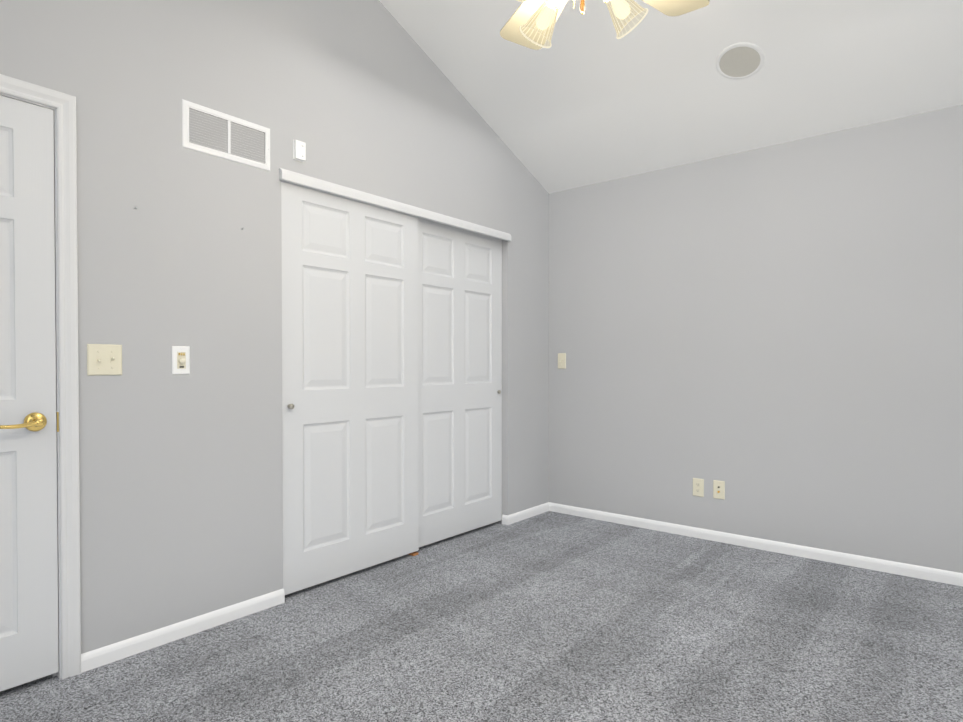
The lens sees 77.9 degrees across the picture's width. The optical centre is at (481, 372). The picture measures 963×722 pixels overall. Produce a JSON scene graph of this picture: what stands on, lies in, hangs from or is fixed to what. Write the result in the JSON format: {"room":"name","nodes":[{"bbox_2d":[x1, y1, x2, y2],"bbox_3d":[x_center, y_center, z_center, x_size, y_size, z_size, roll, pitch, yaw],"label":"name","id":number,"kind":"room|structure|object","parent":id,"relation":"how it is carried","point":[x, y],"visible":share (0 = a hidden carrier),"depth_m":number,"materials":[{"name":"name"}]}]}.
{"room":"empty bedroom","nodes":[
{"label":"empty bedroom","id":0,"kind":"room"},
{"bbox_2d":[0,0,548,653],"bbox_3d":[-0.873,-1.025,2.975,0.120,4.216,4.490,1,1,39],"label":"wall","id":1,"kind":"structure","parent":0,"point":[180,496],"depth_m":2.56,"materials":[{"name":"grey paint"}]},
{"bbox_2d":[0,95,58,691],"bbox_3d":[-1.743,0.074,1.814,0.092,1.996,0.762,1,1,39],"label":"entry door","id":2,"kind":"structure","parent":1,"relation":"in","point":[28,564],"depth_m":2.05,"materials":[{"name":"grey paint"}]},
{"bbox_2d":[0,74,80,678],"bbox_3d":[-1.791,0.054,1.853,0.138,2.087,0.892,1,1,39],"label":"door frame","id":3,"kind":"structure","parent":1,"relation":"attached to","point":[61,105],"depth_m":2.13,"materials":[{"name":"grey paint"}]},
{"bbox_2d":[87,344,121,375],"bbox_3d":[-1.403,-0.049,2.227,0.023,0.116,0.116,1,1,39],"label":"double light switch","id":4,"kind":"object","parent":1,"relation":"attached to","point":[104,359],"visible":1,"depth_m":2.23,"materials":[{"name":"beige plastic"}]},
{"bbox_2d":[172,346,189,374],"bbox_3d":[-1.227,-0.052,2.442,0.024,0.116,0.071,1,1,39],"label":"switch","id":5,"kind":"object","parent":1,"relation":"attached to","point":[180,359],"visible":1,"depth_m":2.44,"materials":[{"name":"white plastic"}]},
{"bbox_2d":[81,589,284,672],"bbox_3d":[-1.201,1.057,2.498,0.013,0.064,0.835,1,1,39],"label":"baseboard","id":6,"kind":"structure","parent":1,"relation":"attached to","point":[99,657],"depth_m":2.43,"materials":[{"name":"white paint"}]},
{"bbox_2d":[182,99,269,170],"bbox_3d":[-1.108,-1.028,2.604,0.026,0.196,0.398,1,1,39],"label":"air vent","id":7,"kind":"object","parent":1,"relation":"in","point":[186,142],"visible":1,"depth_m":2.58,"materials":[{"name":"white metal"}]},
{"bbox_2d":[293,140,305,161],"bbox_3d":[-0.874,-1.069,2.863,0.020,0.092,0.060,1,1,39],"label":"detector","id":8,"kind":"object","parent":1,"relation":"attached to","point":[299,150],"visible":1,"depth_m":2.85,"materials":[{"name":"white plastic"}]},
{"bbox_2d":[281,181,418,594],"bbox_3d":[-0.662,0.056,3.174,0.058,2.001,0.905,1,1,39],"label":"closet door","id":9,"kind":"structure","parent":1,"relation":"in","point":[350,447],"depth_m":3.12,"materials":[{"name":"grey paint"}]},
{"bbox_2d":[279,168,510,241],"bbox_3d":[-0.408,-0.943,3.510,0.124,0.057,1.799,1,1,39],"label":"trim","id":10,"kind":"structure","parent":1,"relation":"attached to","point":[285,175],"depth_m":3.26,"materials":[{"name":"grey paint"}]},
{"bbox_2d":[418,217,501,546],"bbox_3d":[-0.149,0.047,3.868,0.048,2.001,0.905,1,1,39],"label":"closet door","id":11,"kind":"structure","parent":1,"relation":"in","point":[460,369],"depth_m":3.85,"materials":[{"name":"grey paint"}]},
{"bbox_2d":[502,502,548,524],"bbox_3d":[0.342,1.033,4.391,0.023,0.064,0.523,1,1,39],"label":"baseboard","id":12,"kind":"structure","parent":1,"relation":"attached to","point":[516,517],"depth_m":4.35,"materials":[{"name":"white paint"}]},
{"bbox_2d":[0,511,962,721],"bbox_3d":[-0.266,1.139,2.506,4.890,0.100,4.490,1,1,39],"label":"floor","id":13,"kind":"structure","parent":0,"point":[549,616],"depth_m":2.38,"materials":[{"name":"grey carpet"}]},
{"bbox_2d":[379,0,962,193],"bbox_3d":[0.354,-2.233,1.956,3.290,1.874,4.490,1,1,39],"label":"ceiling","id":14,"kind":"structure","parent":0,"point":[587,97],"depth_m":3.26,"materials":[{"name":"white paint"}]},
{"bbox_2d":[500,0,566,49],"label":"fan light","id":15,"kind":"object","parent":14,"relation":"hanging from","point":[530,24],"depth_m":2.04,"materials":[{"name":"beige glass"}]},
{"bbox_2d":[603,0,709,38],"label":"fan light","id":16,"kind":"object","parent":14,"relation":"hanging from","point":[621,9],"depth_m":1.91,"materials":[{"name":"beige glass"}]},
{"bbox_2d":[716,42,764,79],"bbox_3d":[1.335,-1.609,3.080,0.234,0.091,0.219,1,1,39],"label":"speaker","id":17,"kind":"object","parent":14,"relation":"attached to","point":[743,60],"visible":1,"depth_m":3.07,"materials":[{"name":"white plastic"}]},
{"bbox_2d":[549,105,962,572],"bbox_3d":[1.737,-0.171,3.674,3.050,2.490,0.120,1,1,39],"label":"wall","id":18,"kind":"structure","parent":0,"point":[771,337],"depth_m":3.57,"materials":[{"name":"grey paint"}]},
{"bbox_2d":[558,353,565,368],"bbox_3d":[0.603,-0.092,4.511,0.071,0.116,0.023,1,1,39],"label":"light switch","id":19,"kind":"object","parent":18,"relation":"attached to","point":[561,360],"visible":1,"depth_m":4.51,"materials":[{"name":"beige plastic"}]},
{"bbox_2d":[693,478,703,496],"bbox_3d":[1.407,0.744,3.872,0.071,0.116,0.010,1,1,39],"label":"duplex electrical outlet","id":20,"kind":"object","parent":18,"relation":"attached to","point":[698,486],"visible":1,"depth_m":3.87,"materials":[{"name":"beige plastic"}]},
{"bbox_2d":[713,480,724,499],"bbox_3d":[1.506,0.743,3.786,0.071,0.116,0.017,1,1,39],"label":"jack","id":21,"kind":"object","parent":18,"relation":"attached to","point":[718,489],"visible":1,"depth_m":3.79,"materials":[{"name":"beige plastic"}]},
{"bbox_2d":[549,502,962,585],"bbox_3d":[1.684,1.042,3.648,3.020,0.064,0.013,1,1,39],"label":"baseboard","id":22,"kind":"structure","parent":18,"relation":"attached to","point":[915,571],"depth_m":3.57,"materials":[{"name":"white paint"}]}
]}

